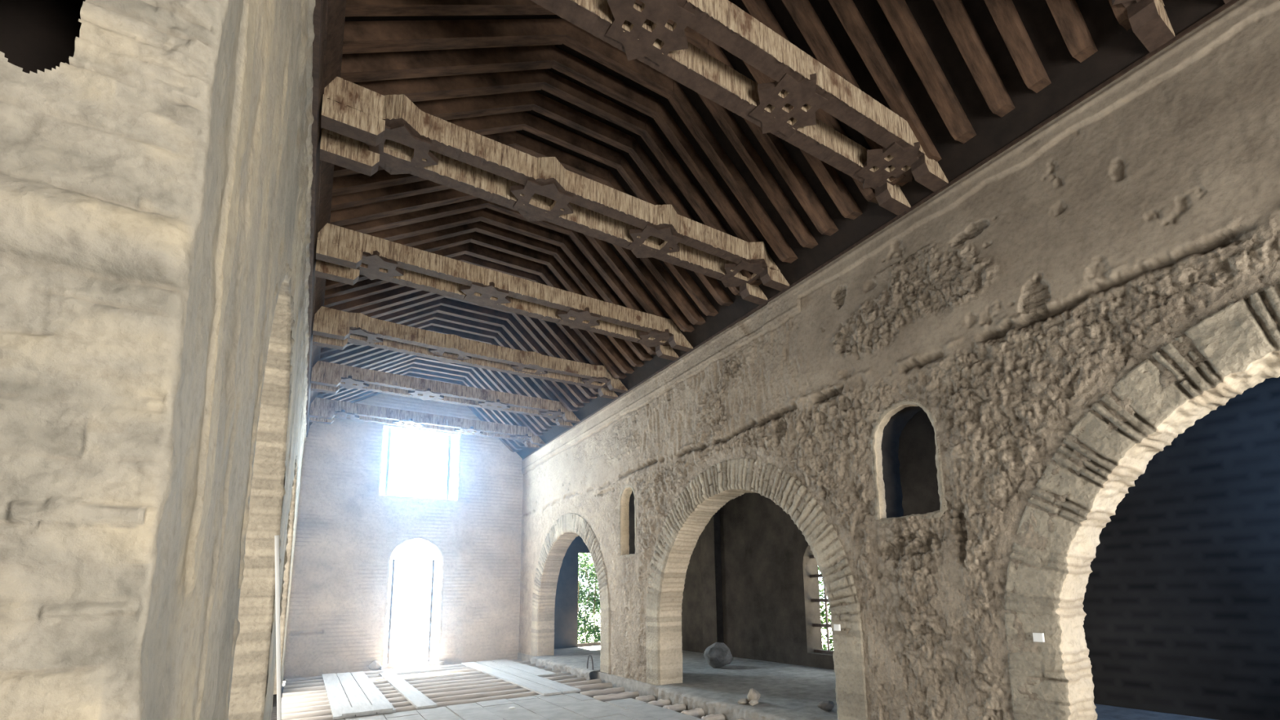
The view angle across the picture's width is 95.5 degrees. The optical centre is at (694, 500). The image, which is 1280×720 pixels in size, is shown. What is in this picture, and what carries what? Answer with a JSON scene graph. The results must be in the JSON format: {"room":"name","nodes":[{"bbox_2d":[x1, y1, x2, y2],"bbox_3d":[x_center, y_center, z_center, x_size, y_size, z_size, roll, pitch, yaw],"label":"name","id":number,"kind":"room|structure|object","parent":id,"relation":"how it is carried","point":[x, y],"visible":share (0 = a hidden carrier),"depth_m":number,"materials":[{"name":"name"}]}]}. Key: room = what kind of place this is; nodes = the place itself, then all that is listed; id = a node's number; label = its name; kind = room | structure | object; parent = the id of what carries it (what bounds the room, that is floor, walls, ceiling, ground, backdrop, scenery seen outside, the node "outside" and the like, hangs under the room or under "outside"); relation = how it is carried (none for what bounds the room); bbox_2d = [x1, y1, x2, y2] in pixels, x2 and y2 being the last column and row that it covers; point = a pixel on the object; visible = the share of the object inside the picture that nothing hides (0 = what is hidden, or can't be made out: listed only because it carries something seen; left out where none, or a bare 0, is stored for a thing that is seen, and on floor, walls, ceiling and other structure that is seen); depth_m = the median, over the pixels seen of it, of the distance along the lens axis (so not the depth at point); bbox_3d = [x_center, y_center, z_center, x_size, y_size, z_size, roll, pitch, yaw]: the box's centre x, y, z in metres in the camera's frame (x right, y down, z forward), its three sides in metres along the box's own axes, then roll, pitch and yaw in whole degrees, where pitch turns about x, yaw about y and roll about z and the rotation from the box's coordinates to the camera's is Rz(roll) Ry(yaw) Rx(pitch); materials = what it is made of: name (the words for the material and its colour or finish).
{"room":"old church interior","nodes":[
{"label":"old church interior","id":0,"kind":"room"},
{"bbox_2d":[0,0,85,73],"bbox_3d":[-1.273,-0.919,1.171,0.330,0.900,0.280,5,-11,-33],"label":"wall","id":1,"kind":"structure","parent":0,"point":[35,35],"depth_m":1.26,"materials":[{"name":"black"}]},
{"bbox_2d":[0,0,315,719],"bbox_3d":[-5.717,0.108,6.161,2.345,5.240,13.804,5,-11,-33],"label":"wall","id":2,"kind":"structure","parent":0,"point":[156,182],"depth_m":1.06,"materials":[{"name":"paint"}]},
{"bbox_2d":[226,262,294,719],"bbox_3d":[-3.182,0.313,3.613,0.890,3.720,3.663,5,-11,-33],"label":"arch","id":3,"kind":"object","parent":2,"relation":"attached to","point":[263,516],"visible":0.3,"depth_m":5.07,"materials":[{"name":"paint"}]},
{"bbox_2d":[266,456,298,716],"bbox_3d":[-6.416,1.147,8.389,0.880,3.720,3.661,5,-11,-33],"label":"arch","id":4,"kind":"object","parent":2,"relation":"attached to","point":[286,571],"visible":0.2,"depth_m":9.89,"materials":[{"name":"paint"}]},
{"bbox_2d":[305,0,346,436],"bbox_3d":[-3.052,-3.142,4.644,0.320,0.620,20.100,5,-11,-33],"label":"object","id":5,"kind":"structure","parent":2,"relation":"attached to","point":[329,15],"depth_m":4.69,"materials":[{"name":"brown wood"}]},
{"bbox_2d":[271,685,284,719],"bbox_3d":[-1.960,2.724,4.495,7.270,0.380,20.520,5,-11,-33],"label":"floor","id":6,"kind":"structure","parent":0,"point":[273,717],"depth_m":9.89,"materials":[{"name":"grey"}]},
{"bbox_2d":[285,658,522,682],"bbox_3d":[-6.189,3.790,12.840,4.732,0.170,0.179,5,-11,-35],"label":"joist","id":7,"kind":"object","parent":6,"relation":"on","point":[397,670],"visible":0.34,"depth_m":12.56,"materials":[{"name":"brown wood"}]},
{"bbox_2d":[351,671,395,714],"bbox_3d":[-5.666,3.260,10.055,0.225,0.030,5.300,5,-11,-33],"label":"board","id":8,"kind":"object","parent":7,"relation":"on","point":[372,693],"visible":0.93,"depth_m":9.69,"materials":[{"name":"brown wood"}]},
{"bbox_2d":[284,660,530,685],"bbox_3d":[-5.857,3.705,12.351,4.734,0.169,0.175,5,-11,-35],"label":"joist","id":9,"kind":"object","parent":6,"relation":"on","point":[524,661],"visible":0.27,"depth_m":12.21,"materials":[{"name":"brown wood"}]},
{"bbox_2d":[284,662,535,688],"bbox_3d":[-5.550,3.629,11.898,4.733,0.176,0.187,5,-11,-35],"label":"joist","id":10,"kind":"object","parent":6,"relation":"on","point":[446,672],"visible":0.26,"depth_m":11.72,"materials":[{"name":"brown wood"}]},
{"bbox_2d":[283,665,544,693],"bbox_3d":[-5.244,3.548,11.444,4.734,0.169,0.185,5,-11,-34],"label":"joist","id":11,"kind":"object","parent":6,"relation":"on","point":[440,676],"visible":0.3,"depth_m":11.26,"materials":[{"name":"brown wood"}]},
{"bbox_2d":[321,673,355,719],"bbox_3d":[-6.107,3.233,9.822,0.240,0.030,5.400,5,-11,-33],"label":"board","id":12,"kind":"object","parent":11,"relation":"on","point":[337,698],"visible":1,"depth_m":9.20,"materials":[{"name":"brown wood"}]},
{"bbox_2d":[336,671,376,716],"bbox_3d":[-5.883,3.247,9.940,0.235,0.030,5.350,5,-11,-33],"label":"board","id":13,"kind":"object","parent":11,"relation":"on","point":[355,695],"visible":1,"depth_m":9.57,"materials":[{"name":"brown wood"}]},
{"bbox_2d":[342,702,392,716],"bbox_3d":[-4.472,2.859,7.920,0.630,0.030,0.480,5,-11,-33],"label":"board","id":14,"kind":"object","parent":13,"relation":"on","point":[381,707],"visible":1,"depth_m":7.84,"materials":[{"name":"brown wood"}]},
{"bbox_2d":[490,658,556,676],"bbox_3d":[-3.794,3.611,12.544,0.380,0.030,3.400,5,-11,-33],"label":"board","id":15,"kind":"object","parent":11,"relation":"on","point":[533,670],"visible":0.86,"depth_m":12.19,"materials":[{"name":"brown wood"}]},
{"bbox_2d":[282,666,551,697],"bbox_3d":[-4.940,3.472,10.998,4.733,0.172,0.174,5,-11,-34],"label":"joist","id":16,"kind":"object","parent":6,"relation":"on","point":[482,675],"visible":0.23,"depth_m":10.86,"materials":[{"name":"brown wood"}]},
{"bbox_2d":[281,669,560,701],"bbox_3d":[-4.680,3.400,10.614,4.732,0.169,0.182,5,-11,-34],"label":"joist","id":17,"kind":"object","parent":6,"relation":"on","point":[427,684],"visible":0.23,"depth_m":10.42,"materials":[{"name":"brown wood"}]},
{"bbox_2d":[475,660,580,693],"bbox_3d":[-3.497,3.433,11.464,0.300,0.030,5.550,5,-11,-33],"label":"board","id":18,"kind":"object","parent":17,"relation":"on","point":[559,686],"visible":0.93,"depth_m":10.72,"materials":[{"name":"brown wood"}]},
{"bbox_2d":[281,671,570,705],"bbox_3d":[-4.430,3.337,10.246,4.735,0.175,0.184,5,-11,-35],"label":"joist","id":19,"kind":"object","parent":6,"relation":"on","point":[492,681],"visible":0.24,"depth_m":10.11,"materials":[{"name":"brown wood"}]},
{"bbox_2d":[281,674,577,709],"bbox_3d":[-4.186,3.279,9.883,4.734,0.167,0.178,5,-11,-34],"label":"joist","id":20,"kind":"object","parent":6,"relation":"on","point":[574,676],"visible":0.25,"depth_m":9.79,"materials":[{"name":"brown wood"}]},
{"bbox_2d":[281,676,590,715],"bbox_3d":[-3.928,3.209,9.505,4.736,0.171,0.185,5,-11,-35],"label":"joist","id":21,"kind":"object","parent":6,"relation":"on","point":[496,688],"visible":0.31,"depth_m":9.40,"materials":[{"name":"brown wood"}]},
{"bbox_2d":[281,678,601,719],"bbox_3d":[-3.665,3.143,9.117,4.732,0.172,0.172,5,-11,-34],"label":"joist","id":22,"kind":"object","parent":6,"relation":"on","point":[466,696],"visible":0.37,"depth_m":9.03,"materials":[{"name":"brown wood"}]},
{"bbox_2d":[379,671,437,709],"bbox_3d":[-5.087,3.253,10.095,0.280,0.030,4.680,5,-11,-33],"label":"board","id":23,"kind":"object","parent":22,"relation":"on","point":[417,699],"visible":1,"depth_m":9.45,"materials":[{"name":"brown wood"}]},
{"bbox_2d":[288,682,612,719],"bbox_3d":[-3.412,3.076,8.744,4.733,0.167,0.174,5,-11,-35],"label":"joist","id":24,"kind":"object","parent":6,"relation":"on","point":[606,685],"visible":0.37,"depth_m":8.83,"materials":[{"name":"brown wood"}]},
{"bbox_2d":[461,662,561,695],"bbox_3d":[-3.767,3.411,11.285,0.280,0.030,5.552,5,-11,-34],"label":"board","id":25,"kind":"object","parent":24,"relation":"on","point":[542,690],"visible":1,"depth_m":10.52,"materials":[{"name":"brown wood"}]},
{"bbox_2d":[283,392,523,681],"bbox_3d":[-6.590,0.454,13.956,5.400,7.040,0.107,5,-11,-33],"label":"wall","id":26,"kind":"structure","parent":0,"point":[346,534],"depth_m":13.46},
{"bbox_2d":[379,659,444,670],"bbox_3d":[-6.543,3.894,13.371,1.300,0.260,0.590,5,-11,-33],"label":"trim","id":27,"kind":"structure","parent":26,"relation":"attached to","point":[415,664],"depth_m":13.25,"materials":[{"name":"stone"}]},
{"bbox_2d":[386,559,434,664],"bbox_3d":[-6.673,2.589,13.584,0.942,2.390,0.050,5,-11,-33],"label":"gate","id":28,"kind":"object","parent":27,"relation":"on","point":[389,628],"visible":0.91,"depth_m":13.53,"materials":[{"name":"metal"}]},
{"bbox_2d":[381,537,444,665],"bbox_3d":[-6.649,2.354,13.702,1.261,2.970,0.327,5,-11,-33],"label":"door frame","id":29,"kind":"structure","parent":26,"relation":"in","point":[438,633],"depth_m":13.84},
{"bbox_2d":[377,424,461,501],"bbox_3d":[-6.732,-0.866,14.206,1.820,1.790,0.322,5,-11,-33],"label":"window","id":30,"kind":"structure","parent":26,"relation":"in","point":[422,431],"depth_m":14.29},
{"bbox_2d":[338,692,704,719],"bbox_3d":[0.459,1.998,2.597,4.388,0.106,14.104,5,-11,-33],"label":"floor","id":31,"kind":"structure","parent":0,"point":[572,705],"depth_m":7.79,"materials":[{"name":"grey stone"}]},
{"bbox_2d":[274,535,281,719],"bbox_3d":[-2.287,1.146,3.183,0.179,1.902,0.034,7,-13,-44],"label":"metal rod","id":32,"kind":"object","parent":31,"relation":"on","point":[276,537],"visible":1,"depth_m":3.22,"materials":[{"name":"grey"}]},
{"bbox_2d":[282,602,832,685],"bbox_3d":[4.186,5.071,20.261,90.000,0.200,90.000,5,-11,-33],"label":"ground","id":33,"kind":"structure","parent":0,"point":[406,645],"depth_m":25.76,"materials":[{"name":"white"}]},
{"bbox_2d":[577,552,600,644],"bbox_3d":[-3.082,3.195,18.095,5.997,3.669,1.225,5,-11,-33],"label":"vine","id":34,"kind":"object","parent":33,"relation":"on","point":[584,625],"visible":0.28,"depth_m":17.77,"materials":[{"name":"green plant"}]},
{"bbox_2d":[554,535,600,648],"bbox_3d":[-6.206,1.239,14.368,10.900,5.600,0.050,5,-11,-33],"label":"wall","id":35,"kind":"structure","parent":0,"point":[566,611],"depth_m":15.92,"materials":[{"name":"paint"}]},
{"bbox_2d":[345,0,1225,458],"bbox_3d":[-1.022,-3.247,6.202,5.900,2.343,20.570,5,-11,-33],"label":"ceiling","id":36,"kind":"structure","parent":0,"point":[1118,48],"depth_m":5.03,"materials":[{"name":"brown wood"}]},
{"bbox_2d":[317,358,526,426],"bbox_3d":[-5.678,-2.385,12.905,4.530,1.525,0.108,5,-11,-33],"label":"rafter","id":37,"kind":"object","parent":36,"relation":"attached to","point":[470,371],"visible":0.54,"depth_m":13.06,"materials":[{"name":"brown wood"}]},
{"bbox_2d":[318,363,529,441],"bbox_3d":[-5.848,-2.342,13.155,4.530,1.525,0.104,5,-11,-33],"label":"rafter","id":38,"kind":"object","parent":36,"relation":"attached to","point":[467,375],"visible":0.42,"depth_m":13.24,"materials":[{"name":"brown wood"}]},
{"bbox_2d":[324,368,524,444],"bbox_3d":[-6.016,-2.298,13.404,4.530,1.525,0.102,5,-11,-33],"label":"rafter","id":39,"kind":"object","parent":36,"relation":"attached to","point":[466,382],"visible":0.4,"depth_m":13.47,"materials":[{"name":"brown wood"}]},
{"bbox_2d":[309,397,545,448],"bbox_3d":[-5.755,-1.659,12.958,4.760,0.372,0.620,5,-11,-33],"label":"tie beam","id":40,"kind":"structure","parent":36,"relation":"attached to","point":[322,411],"depth_m":12.57,"materials":[{"name":"brown wood"}]},
{"bbox_2d":[333,372,525,447],"bbox_3d":[-6.193,-2.253,13.665,4.530,1.525,0.104,5,-11,-33],"label":"rafter","id":41,"kind":"object","parent":36,"relation":"attached to","point":[487,411],"visible":0.4,"depth_m":13.78,"materials":[{"name":"brown wood"}]},
{"bbox_2d":[317,355,542,435],"bbox_3d":[-5.511,-2.428,12.659,4.530,1.525,0.108,5,-11,-33],"label":"rafter","id":42,"kind":"object","parent":36,"relation":"attached to","point":[476,370],"visible":0.44,"depth_m":13.08,"materials":[{"name":"brown wood"}]},
{"bbox_2d":[320,319,559,401],"bbox_3d":[-4.482,-2.693,11.140,4.530,1.525,0.108,5,-11,-33],"label":"rafter","id":43,"kind":"object","parent":36,"relation":"attached to","point":[495,335],"visible":0.52,"depth_m":11.20,"materials":[{"name":"brown wood"}]},
{"bbox_2d":[321,324,562,418],"bbox_3d":[-4.671,-2.645,11.419,4.530,1.525,0.115,5,-11,-33],"label":"rafter","id":44,"kind":"object","parent":36,"relation":"attached to","point":[530,384],"visible":0.46,"depth_m":11.44,"materials":[{"name":"brown wood"}]},
{"bbox_2d":[333,347,555,422],"bbox_3d":[-4.839,-2.601,11.666,4.530,1.525,0.123,5,-11,-33],"label":"rafter","id":45,"kind":"object","parent":36,"relation":"attached to","point":[516,379],"visible":0.17,"depth_m":10.98,"materials":[{"name":"brown wood"}]},
{"bbox_2d":[310,360,580,427],"bbox_3d":[-4.561,-1.967,11.197,4.760,0.372,0.620,5,-11,-33],"label":"tie beam","id":46,"kind":"structure","parent":36,"relation":"attached to","point":[326,377],"depth_m":10.79,"materials":[{"name":"brown wood"}]},
{"bbox_2d":[320,312,578,411],"bbox_3d":[-4.319,-2.735,10.900,4.530,1.525,0.102,5,-11,-33],"label":"rafter","id":47,"kind":"object","parent":36,"relation":"attached to","point":[438,316],"visible":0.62,"depth_m":11.14,"materials":[{"name":"brown wood"}]},
{"bbox_2d":[345,350,556,426],"bbox_3d":[-5.012,-2.557,11.922,4.530,1.525,0.108,5,-11,-33],"label":"rafter","id":48,"kind":"object","parent":36,"relation":"attached to","point":[505,376],"visible":0.27,"depth_m":12.51,"materials":[{"name":"brown wood"}]},
{"bbox_2d":[320,305,584,407],"bbox_3d":[-4.151,-2.778,10.652,4.530,1.525,0.124,5,-11,-33],"label":"rafter","id":49,"kind":"object","parent":36,"relation":"attached to","point":[504,324],"visible":0.54,"depth_m":10.89,"materials":[{"name":"brown wood"}]},
{"bbox_2d":[355,351,551,430],"bbox_3d":[-5.185,-2.512,12.178,4.530,1.525,0.123,5,-11,-33],"label":"rafter","id":50,"kind":"object","parent":36,"relation":"attached to","point":[495,374],"visible":0.27,"depth_m":12.73,"materials":[{"name":"brown wood"}]},
{"bbox_2d":[364,353,547,432],"bbox_3d":[-5.340,-2.472,12.407,4.530,1.525,0.114,5,-11,-33],"label":"rafter","id":51,"kind":"object","parent":36,"relation":"attached to","point":[485,371],"visible":0.25,"depth_m":12.93,"materials":[{"name":"brown wood"}]},
{"bbox_2d":[324,282,604,365],"bbox_3d":[-3.283,-3.002,9.371,4.530,1.525,0.103,5,-11,-33],"label":"rafter","id":52,"kind":"object","parent":36,"relation":"attached to","point":[571,334],"visible":0.29,"depth_m":8.53,"materials":[{"name":"brown wood"}]},
{"bbox_2d":[327,285,608,387],"bbox_3d":[-3.476,-2.952,9.655,4.530,1.525,0.119,5,-11,-33],"label":"rafter","id":53,"kind":"object","parent":36,"relation":"attached to","point":[552,327],"visible":0.29,"depth_m":8.96,"materials":[{"name":"brown wood"}]},
{"bbox_2d":[312,306,627,399],"bbox_3d":[-3.345,-2.280,9.403,4.760,0.372,0.690,5,-11,-33],"label":"tie beam","id":54,"kind":"structure","parent":36,"relation":"attached to","point":[333,328],"depth_m":8.98,"materials":[{"name":"brown wood"}]},
{"bbox_2d":[347,290,598,394],"bbox_3d":[-3.645,-2.909,9.905,4.530,1.525,0.120,5,-11,-33],"label":"rafter","id":55,"kind":"object","parent":36,"relation":"attached to","point":[538,326],"visible":0.23,"depth_m":9.54,"materials":[{"name":"brown wood"}]},
{"bbox_2d":[324,253,626,378],"bbox_3d":[-3.117,-3.045,9.126,4.530,1.525,0.119,5,-11,-33],"label":"rafter","id":56,"kind":"object","parent":36,"relation":"attached to","point":[584,335],"visible":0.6,"depth_m":9.26,"materials":[{"name":"brown wood"}]},
{"bbox_2d":[324,242,634,373],"bbox_3d":[-2.959,-3.085,8.893,4.530,1.525,0.113,5,-11,-33],"label":"rafter","id":57,"kind":"object","parent":36,"relation":"attached to","point":[474,250],"visible":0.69,"depth_m":9.07,"materials":[{"name":"brown wood"}]},
{"bbox_2d":[364,293,597,399],"bbox_3d":[-3.803,-2.868,10.139,4.530,1.525,0.122,5,-11,-33],"label":"rafter","id":58,"kind":"object","parent":36,"relation":"attached to","point":[521,319],"visible":0.38,"depth_m":10.54,"materials":[{"name":"brown wood"}]},
{"bbox_2d":[375,297,590,403],"bbox_3d":[-3.983,-2.822,10.405,4.530,1.525,0.101,5,-11,-33],"label":"rafter","id":59,"kind":"object","parent":36,"relation":"attached to","point":[513,322],"visible":0.58,"depth_m":10.60,"materials":[{"name":"brown wood"}]},
{"bbox_2d":[329,188,666,318],"bbox_3d":[-2.103,-3.306,7.631,4.530,1.525,0.119,5,-11,-33],"label":"rafter","id":60,"kind":"object","parent":36,"relation":"attached to","point":[341,217],"visible":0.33,"depth_m":6.95,"materials":[{"name":"brown wood"}]},
{"bbox_2d":[315,222,693,360],"bbox_3d":[-2.162,-2.584,7.657,4.760,0.372,0.620,5,-11,-33],"label":"tie beam","id":61,"kind":"structure","parent":36,"relation":"attached to","point":[342,254],"depth_m":7.21,"materials":[{"name":"brown wood"}]},
{"bbox_2d":[339,198,670,346],"bbox_3d":[-2.261,-3.265,7.863,4.530,1.525,0.123,5,-11,-33],"label":"rafter","id":62,"kind":"object","parent":36,"relation":"attached to","point":[580,239],"visible":0.5,"depth_m":7.69,"materials":[{"name":"brown wood"}]},
{"bbox_2d":[365,207,657,355],"bbox_3d":[-2.443,-3.218,8.131,4.530,1.525,0.124,5,-11,-33],"label":"rafter","id":63,"kind":"object","parent":36,"relation":"attached to","point":[486,215],"visible":0.67,"depth_m":8.13,"materials":[{"name":"brown wood"}]},
{"bbox_2d":[330,179,694,332],"bbox_3d":[-1.915,-3.354,7.352,4.530,1.525,0.105,5,-11,-33],"label":"rafter","id":64,"kind":"object","parent":36,"relation":"attached to","point":[368,197],"visible":0.44,"depth_m":6.62,"materials":[{"name":"brown wood"}]},
{"bbox_2d":[332,169,706,324],"bbox_3d":[-1.762,-3.393,7.127,4.530,1.525,0.124,5,-11,-33],"label":"rafter","id":65,"kind":"object","parent":36,"relation":"attached to","point":[345,184],"visible":0.38,"depth_m":6.23,"materials":[{"name":"brown wood"}]},
{"bbox_2d":[391,221,653,360],"bbox_3d":[-2.599,-3.178,8.362,4.530,1.525,0.109,5,-11,-33],"label":"rafter","id":66,"kind":"object","parent":36,"relation":"attached to","point":[562,257],"visible":0.62,"depth_m":8.50,"materials":[{"name":"brown wood"}]},
{"bbox_2d":[333,130,718,315],"bbox_3d":[-1.589,-3.438,6.872,4.530,1.525,0.104,5,-11,-33],"label":"rafter","id":67,"kind":"object","parent":36,"relation":"attached to","point":[522,143],"visible":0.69,"depth_m":7.06,"materials":[{"name":"brown wood"}]},
{"bbox_2d":[411,231,644,367],"bbox_3d":[-2.767,-3.135,8.610,4.530,1.525,0.109,5,-11,-33],"label":"rafter","id":68,"kind":"object","parent":36,"relation":"attached to","point":[476,237],"visible":0.6,"depth_m":8.80,"materials":[{"name":"brown wood"}]},
{"bbox_2d":[320,76,789,305],"bbox_3d":[-0.991,-2.886,5.929,4.760,0.372,0.750,5,-11,-33],"label":"tie beam","id":69,"kind":"structure","parent":36,"relation":"attached to","point":[363,130],"depth_m":5.41,"materials":[{"name":"brown wood"}]},
{"bbox_2d":[353,68,762,285],"bbox_3d":[-1.059,-3.575,6.089,4.530,1.525,0.114,5,-11,-33],"label":"rafter","id":70,"kind":"object","parent":36,"relation":"attached to","point":[430,88],"visible":0.81,"depth_m":5.93,"materials":[{"name":"brown wood"}]},
{"bbox_2d":[340,44,777,270],"bbox_3d":[-0.899,-3.616,5.853,4.530,1.525,0.109,5,-11,-33],"label":"rafter","id":71,"kind":"object","parent":36,"relation":"attached to","point":[377,66],"visible":0.85,"depth_m":5.51,"materials":[{"name":"brown wood"}]},
{"bbox_2d":[342,18,798,262],"bbox_3d":[-0.730,-3.659,5.604,4.530,1.525,0.120,5,-11,-33],"label":"rafter","id":72,"kind":"object","parent":36,"relation":"attached to","point":[359,37],"visible":0.92,"depth_m":5.30,"materials":[{"name":"brown wood"}]},
{"bbox_2d":[413,90,740,295],"bbox_3d":[-1.230,-3.530,6.342,4.530,1.525,0.100,5,-11,-33],"label":"rafter","id":73,"kind":"object","parent":36,"relation":"attached to","point":[451,108],"visible":0.67,"depth_m":6.25,"materials":[{"name":"brown wood"}]},
{"bbox_2d":[345,0,817,248],"bbox_3d":[-0.547,-3.706,5.334,4.530,1.525,0.100,5,-11,-33],"label":"rafter","id":74,"kind":"object","parent":36,"relation":"attached to","point":[721,114],"visible":0.5,"depth_m":4.83,"materials":[{"name":"brown wood"}]},
{"bbox_2d":[445,111,733,306],"bbox_3d":[-1.403,-3.486,6.597,4.530,1.525,0.101,5,-11,-33],"label":"rafter","id":75,"kind":"object","parent":36,"relation":"attached to","point":[517,121],"visible":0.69,"depth_m":6.66,"materials":[{"name":"brown wood"}]},
{"bbox_2d":[635,0,838,235],"bbox_3d":[-0.387,-3.748,5.097,4.530,1.525,0.121,5,-11,-33],"label":"rafter","id":76,"kind":"object","parent":36,"relation":"attached to","point":[771,143],"visible":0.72,"depth_m":5.90,"materials":[{"name":"brown wood"}]},
{"bbox_2d":[530,0,948,215],"bbox_3d":[0.175,-3.186,4.208,4.760,0.372,0.620,5,-11,-33],"label":"tie beam","id":77,"kind":"structure","parent":36,"relation":"attached to","point":[643,33],"depth_m":4.39,"materials":[{"name":"brown wood"}]},
{"bbox_2d":[728,0,862,219],"bbox_3d":[-0.207,-3.794,4.832,4.530,1.525,0.119,5,-11,-33],"label":"rafter","id":78,"kind":"object","parent":36,"relation":"attached to","point":[828,175],"visible":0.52,"depth_m":5.75,"materials":[{"name":"brown wood"}]},
{"bbox_2d":[742,0,878,204],"bbox_3d":[-0.049,-3.835,4.598,4.530,1.525,0.101,5,-11,-33],"label":"rafter","id":79,"kind":"object","parent":36,"relation":"attached to","point":[759,10],"visible":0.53,"depth_m":5.14,"materials":[{"name":"brown wood"}]},
{"bbox_2d":[782,0,912,186],"bbox_3d":[0.121,-3.878,4.348,4.530,1.525,0.124,5,-11,-33],"label":"rafter","id":80,"kind":"object","parent":36,"relation":"attached to","point":[802,11],"visible":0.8,"depth_m":4.97,"materials":[{"name":"brown wood"}]},
{"bbox_2d":[828,0,942,161],"bbox_3d":[0.292,-3.922,4.096,4.530,1.525,0.101,5,-11,-33],"label":"rafter","id":81,"kind":"object","parent":36,"relation":"attached to","point":[846,11],"visible":0.8,"depth_m":4.88,"materials":[{"name":"brown wood"}]},
{"bbox_2d":[876,0,976,143],"bbox_3d":[0.469,-3.968,3.834,4.530,1.525,0.118,5,-11,-33],"label":"rafter","id":82,"kind":"object","parent":36,"relation":"attached to","point":[897,12],"visible":1,"depth_m":4.69,"materials":[{"name":"brown wood"}]},
{"bbox_2d":[933,0,1015,117],"bbox_3d":[0.652,-4.015,3.565,4.530,1.525,0.112,5,-11,-33],"label":"rafter","id":83,"kind":"object","parent":36,"relation":"attached to","point":[953,13],"visible":1,"depth_m":4.47,"materials":[{"name":"brown wood"}]},
{"bbox_2d":[983,0,1051,93],"bbox_3d":[0.804,-4.054,3.340,4.530,1.525,0.108,5,-11,-33],"label":"rafter","id":84,"kind":"object","parent":36,"relation":"attached to","point":[1004,13],"visible":1,"depth_m":4.28,"materials":[{"name":"brown wood"}]},
{"bbox_2d":[1045,0,1097,62],"bbox_3d":[0.978,-4.099,3.084,4.530,1.525,0.112,5,-11,-33],"label":"rafter","id":85,"kind":"object","parent":36,"relation":"attached to","point":[1067,15],"visible":1,"depth_m":4.07,"materials":[{"name":"brown wood"}]},
{"bbox_2d":[1111,0,1231,53],"bbox_3d":[1.325,-3.482,2.512,4.760,0.372,0.620,5,-11,-33],"label":"tie beam","id":86,"kind":"structure","parent":36,"relation":"attached to","point":[1148,20],"depth_m":3.83,"materials":[{"name":"brown wood"}]},
{"bbox_2d":[681,409,940,670],"bbox_3d":[1.068,0.947,12.959,0.400,5.200,10.520,5,-11,-33],"label":"wall","id":87,"kind":"structure","parent":0,"point":[769,613],"depth_m":11.75,"materials":[{"name":"paint"}]},
{"bbox_2d":[700,507,723,653],"bbox_3d":[0.341,1.332,13.425,0.238,4.380,0.660,5,-11,-33],"label":"pilaster","id":88,"kind":"object","parent":87,"relation":"attached to","point":[710,539],"visible":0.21,"depth_m":13.24,"materials":[{"name":"paint"}]},
{"bbox_2d":[809,555,833,653],"bbox_3d":[2.725,1.688,10.371,0.060,2.150,1.750,5,-11,-33],"label":"window","id":89,"kind":"structure","parent":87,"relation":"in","point":[827,625],"depth_m":10.77,"materials":[{"name":"metal"}]},
{"bbox_2d":[517,645,1217,719],"bbox_3d":[2.544,2.764,7.601,3.710,0.365,20.420,5,-11,-33],"label":"floor","id":90,"kind":"structure","parent":0,"point":[797,687],"depth_m":9.24,"materials":[{"name":"concrete"}]},
{"bbox_2d":[530,512,610,673],"bbox_3d":[-2.609,1.855,12.493,0.452,3.190,4.380,5,-11,-33],"label":"arch","id":91,"kind":"object","parent":90,"relation":"on","point":[568,526],"visible":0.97,"depth_m":13.46,"materials":[{"name":"beige stone"}]},
{"bbox_2d":[703,642,733,667],"bbox_3d":[0.411,2.930,10.984,0.586,0.461,0.576,5,-11,-33],"label":"boulder","id":92,"kind":"object","parent":90,"relation":"on","point":[717,655],"visible":1,"depth_m":10.81,"materials":[{"name":"grey stone"}]},
{"bbox_2d":[645,457,867,719],"bbox_3d":[0.583,1.034,7.782,0.455,3.190,4.460,5,-11,-33],"label":"arch","id":93,"kind":"object","parent":90,"relation":"on","point":[664,606],"visible":0.99,"depth_m":7.67,"materials":[{"name":"beige stone"}]},
{"bbox_2d":[1004,282,1279,719],"bbox_3d":[3.831,0.197,2.989,0.454,3.190,4.460,5,-11,-33],"label":"arch","id":94,"kind":"object","parent":90,"relation":"on","point":[1241,353],"visible":1,"depth_m":4.21,"materials":[{"name":"beige stone"}]},
{"bbox_2d":[518,0,1279,719],"bbox_3d":[1.067,0.067,6.900,0.171,5.240,20.140,5,-11,-33],"label":"wall","id":95,"kind":"structure","parent":0,"point":[1007,303],"depth_m":4.94,"materials":[{"name":"beige stone"}]},
{"bbox_2d":[530,655,599,679],"bbox_3d":[-2.706,3.536,12.134,0.482,0.270,3.400,5,-11,-33],"label":"trim","id":96,"kind":"structure","parent":95,"relation":"attached to","point":[580,669],"depth_m":11.90,"materials":[{"name":"stone"}]},
{"bbox_2d":[617,484,636,558],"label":"window","id":97,"kind":"structure","parent":95,"relation":"in","point":[624,519],"depth_m":10.45,"materials":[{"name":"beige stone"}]},
{"bbox_2d":[653,683,837,719],"bbox_3d":[0.483,2.714,7.421,0.499,0.270,3.501,5,-11,-33],"label":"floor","id":98,"kind":"structure","parent":95,"relation":"attached to","point":[712,702],"depth_m":7.39,"materials":[{"name":"stone"}]},
{"bbox_2d":[521,0,1239,460],"bbox_3d":[1.020,-2.685,7.324,0.330,0.370,20.100,5,-11,-33],"label":"trim","id":99,"kind":"structure","parent":95,"relation":"attached to","point":[1231,2],"depth_m":5.05,"materials":[{"name":"brown wood"}]},
{"bbox_2d":[870,399,947,524],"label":"window","id":100,"kind":"structure","parent":95,"relation":"in","point":[880,505],"depth_m":5.72,"materials":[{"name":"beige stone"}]},
{"bbox_2d":[1082,376,1279,719],"bbox_3d":[6.729,-0.513,4.589,0.420,5.200,9.900,5,-11,-33],"label":"brick wall","id":101,"kind":"structure","parent":0,"point":[1181,602],"depth_m":6.13,"materials":[{"name":"grey brick"}]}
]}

